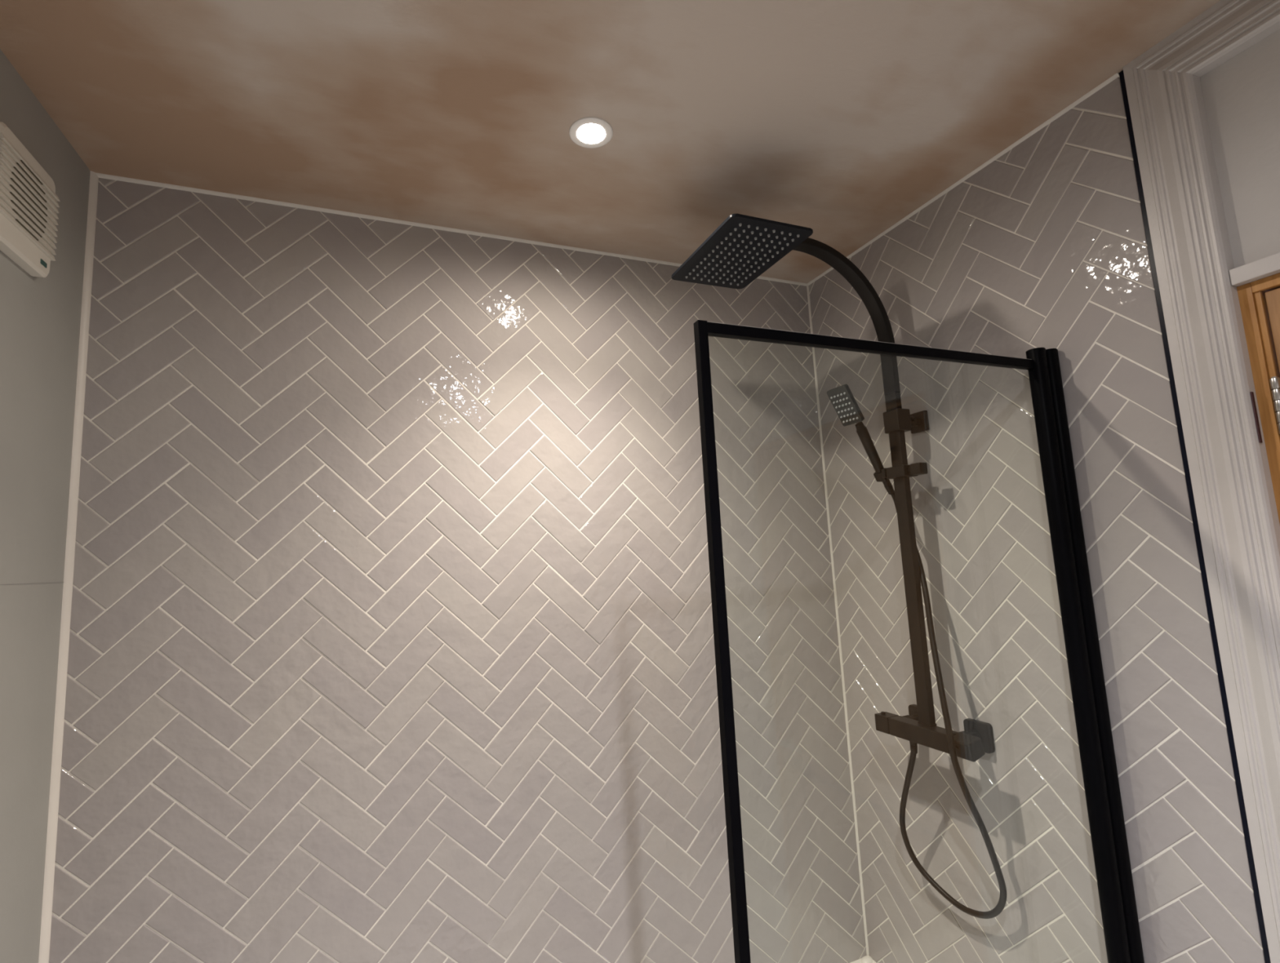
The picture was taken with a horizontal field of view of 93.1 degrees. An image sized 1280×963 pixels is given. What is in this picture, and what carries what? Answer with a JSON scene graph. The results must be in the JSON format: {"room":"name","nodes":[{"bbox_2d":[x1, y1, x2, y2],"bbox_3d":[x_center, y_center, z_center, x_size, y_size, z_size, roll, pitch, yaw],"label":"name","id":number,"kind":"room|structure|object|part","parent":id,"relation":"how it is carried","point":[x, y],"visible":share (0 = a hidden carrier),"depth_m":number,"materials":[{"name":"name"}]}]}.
{"room":"bathroom","nodes":[
{"label":"bathroom","id":0,"kind":"room"},
{"bbox_2d":[0,48,90,962],"bbox_3d":[-0.673,0.443,-0.035,0.120,2.550,2.500,0,-8,-23],"label":"wall","id":1,"kind":"structure","parent":0,"point":[40,317],"depth_m":1.07,"materials":[{"name":"grey paint"}]},
{"bbox_2d":[0,121,60,277],"bbox_3d":[-1.035,-0.465,1.016,0.025,0.190,0.178,0,-8,-23],"label":"fan","id":2,"kind":"object","parent":1,"relation":"attached to","point":[28,199],"visible":1,"depth_m":1.01,"materials":[{"name":"white plastic"}]},
{"bbox_2d":[0,582,63,585],"bbox_3d":[-0.889,0.116,0.633,0.002,0.002,1.200,0,-8,-23],"label":"trim","id":3,"kind":"structure","parent":1,"relation":"attached to","point":[56,582],"depth_m":1.06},
{"bbox_2d":[38,171,98,962],"bbox_3d":[-1.103,0.361,1.158,0.010,2.050,0.010,0,-8,-23],"label":"trim","id":4,"kind":"structure","parent":1,"relation":"attached to","point":[48,886],"depth_m":1.18,"materials":[{"name":"plastic"}]},
{"bbox_2d":[48,177,866,962],"bbox_3d":[-0.261,0.619,1.545,2.102,2.750,0.121,0,-8,-23],"label":"wall","id":5,"kind":"structure","parent":0,"point":[391,638],"depth_m":1.44,"materials":[{"name":"tile"}]},
{"bbox_2d":[95,173,807,286],"bbox_3d":[-0.302,-0.650,1.645,1.862,0.006,0.006,0,-8,-23],"label":"trim","id":6,"kind":"structure","parent":5,"relation":"attached to","point":[99,175],"depth_m":1.50,"materials":[{"name":"plastic"}]},
{"bbox_2d":[806,285,869,955],"bbox_3d":[0.606,0.363,1.878,0.005,2.050,0.005,0,-8,-23],"label":"trim","id":7,"kind":"structure","parent":5,"relation":"attached to","point":[807,286],"depth_m":1.86,"materials":[{"name":"plastic"}]},
{"bbox_2d":[850,958,861,962],"bbox_3d":[-0.196,1.378,1.389,1.862,0.012,0.012,0,-8,-23],"label":"trim","id":8,"kind":"structure","parent":5,"relation":"attached to","point":[859,961],"depth_m":1.74,"materials":[{"name":"plastic"}]},
{"bbox_2d":[861,955,872,962],"bbox_3d":[0.653,1.379,1.741,0.044,0.024,0.032,0,-8,-23],"label":"trim","id":9,"kind":"structure","parent":5,"relation":"attached to","point":[866,959],"depth_m":1.74,"materials":[{"name":"plastic"}]},
{"bbox_2d":[0,0,1220,283],"bbox_3d":[0.173,-0.870,0.512,2.102,0.100,2.740,0,-8,-23],"label":"ceiling","id":10,"kind":"structure","parent":0,"point":[839,120],"depth_m":1.14,"materials":[{"name":"paint"}]},
{"bbox_2d":[568,116,613,148],"bbox_3d":[-0.100,-0.712,1.241,0.089,0.005,0.089,0,-8,-23],"label":"recessed light","id":11,"kind":"object","parent":10,"relation":"in","point":[591,133],"visible":1,"depth_m":1.24,"materials":[{"name":"white plastic"}]},
{"bbox_2d":[808,29,1279,962],"bbox_3d":[1.155,0.444,0.732,0.121,2.750,2.500,0,-8,-23],"label":"wall","id":12,"kind":"structure","parent":0,"point":[1045,246],"depth_m":1.31,"materials":[{"name":"tile"}]},
{"bbox_2d":[671,213,995,762],"bbox_3d":[0.452,0.018,1.438,0.631,1.249,0.300,0,-8,-23],"label":"shower","id":13,"kind":"object","parent":12,"relation":"attached to","point":[742,247],"visible":0.99,"depth_m":1.48,"materials":[{"name":"matt black metal"},{"name":"grey rubber"}]},
{"bbox_3d":[0.431,-0.413,1.494,0.470,0.378,0.037,0,-8,-23],"label":"shower arm","id":14,"kind":"part","parent":13,"relation":"part of"},
{"bbox_2d":[826,384,891,487],"bbox_3d":[0.573,-0.112,1.533,0.197,0.245,0.064,1,-8,-30],"label":"shower head","id":15,"kind":"object","parent":13,"relation":"attached to","point":[842,398],"visible":0.98,"depth_m":1.52,"materials":[{"name":"black plastic"}]},
{"bbox_3d":[0.511,-0.189,1.508,0.059,0.092,0.062,1,-8,-28],"label":"spray plate","id":16,"kind":"part","parent":15,"relation":"part of","materials":[{"name":"black metal"}]},
{"bbox_3d":[0.598,-0.068,1.560,0.125,0.163,0.026,3,-9,-41],"label":"handle","id":17,"kind":"part","parent":15,"relation":"part of","materials":[{"name":"black metal"}]},
{"bbox_3d":[0.636,0.620,1.556,0.040,0.042,0.047,0,-8,-23],"label":"flow knob","id":18,"kind":"part","parent":13,"relation":"part of","materials":[{"name":"black metal"}]},
{"bbox_3d":[0.729,0.617,1.571,0.017,0.066,0.066,0,-8,-23],"label":"wall plate","id":19,"kind":"part","parent":13,"relation":"part of","materials":[{"name":"black metal"}]},
{"bbox_2d":[909,741,917,746],"bbox_3d":[0.667,0.635,1.481,0.019,0.014,0.019,0,-8,-23],"label":"outlet","id":20,"kind":"object","parent":13,"relation":"attached to","point":[912,743],"depth_m":1.47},
{"bbox_3d":[0.701,-0.155,1.567,0.048,0.029,0.034,0,-8,-23],"label":"bracket stem","id":21,"kind":"part","parent":13,"relation":"part of","materials":[{"name":"black metal"}]},
{"bbox_3d":[0.678,-0.030,1.483,0.027,0.028,0.040,0,-8,-23],"label":"slider knob","id":22,"kind":"part","parent":13,"relation":"part of","materials":[{"name":"black metal"}]},
{"bbox_3d":[0.728,-0.155,1.581,0.012,0.052,0.052,0,-8,-23],"label":"bracket plate","id":23,"kind":"part","parent":13,"relation":"part of","materials":[{"name":"black metal"}]},
{"bbox_2d":[884,484,1006,919],"bbox_3d":[0.709,0.505,1.480,0.111,1.024,0.260,-2,-7,-8],"label":"shower hose","id":24,"kind":"object","parent":13,"relation":"attached to","point":[1001,904],"visible":0.9,"depth_m":1.40,"materials":[{"name":"black metal"}]},
{"bbox_3d":[0.723,0.589,1.347,0.048,0.048,0.060,0,-8,-23],"label":"temperature knob","id":25,"kind":"part","parent":13,"relation":"part of","materials":[{"name":"black metal"}]},
{"bbox_3d":[0.793,0.595,1.419,0.017,0.066,0.066,0,-8,-23],"label":"wall plate","id":26,"kind":"part","parent":13,"relation":"part of","materials":[{"name":"black metal"}]},
{"bbox_2d":[693,320,1144,962],"bbox_3d":[0.515,0.505,1.013,0.841,1.569,0.038,0,-8,-23],"label":"screen","id":27,"kind":"object","parent":12,"relation":"attached to","point":[1123,944],"visible":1,"depth_m":1.13,"materials":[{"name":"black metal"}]},
{"bbox_3d":[0.447,-0.240,1.098,0.779,0.018,0.015,0,-8,-23],"label":"rail","id":28,"kind":"part","parent":27,"relation":"part of","materials":[{"name":"black metal"}]},
{"bbox_2d":[807,72,1119,285],"bbox_3d":[0.732,-0.712,1.580,0.006,0.006,0.934,0,-8,-23],"label":"trim","id":29,"kind":"structure","parent":12,"relation":"attached to","point":[1100,86],"depth_m":1.40,"materials":[{"name":"plastic"}]},
{"bbox_2d":[1119,70,1271,962],"bbox_3d":[0.981,0.485,0.992,0.008,2.550,0.011,0,-8,-23],"label":"trim","id":30,"kind":"structure","parent":12,"relation":"attached to","point":[1233,751],"depth_m":1.04,"materials":[{"name":"matt black metal"}]},
{"bbox_2d":[1122,66,1279,962],"bbox_3d":[0.989,0.478,0.936,0.028,2.550,0.100,0,-8,-23],"label":"trim","id":31,"kind":"structure","parent":12,"relation":"attached to","point":[1237,512],"depth_m":1.00,"materials":[{"name":"white paint"}]},
{"bbox_2d":[1124,0,1279,77],"bbox_3d":[1.100,-0.797,0.675,0.028,0.100,1.002,0,-8,-23],"label":"trim","id":32,"kind":"structure","parent":12,"relation":"attached to","point":[1228,28],"depth_m":1.01,"materials":[{"name":"white paint"}]},
{"bbox_2d":[1229,252,1279,286],"bbox_3d":[1.124,-0.386,0.626,0.020,0.026,0.801,0,-8,-23],"label":"trim","id":33,"kind":"structure","parent":12,"relation":"attached to","point":[1269,265],"depth_m":0.96,"materials":[{"name":"white paint"}]},
{"bbox_2d":[1236,272,1279,524],"bbox_3d":[1.217,0.654,0.514,0.164,2.072,0.804,0,-8,-23],"label":"door","id":34,"kind":"structure","parent":12,"relation":"in","point":[1259,300],"depth_m":0.96,"materials":[{"name":"brown wood"}]}
]}

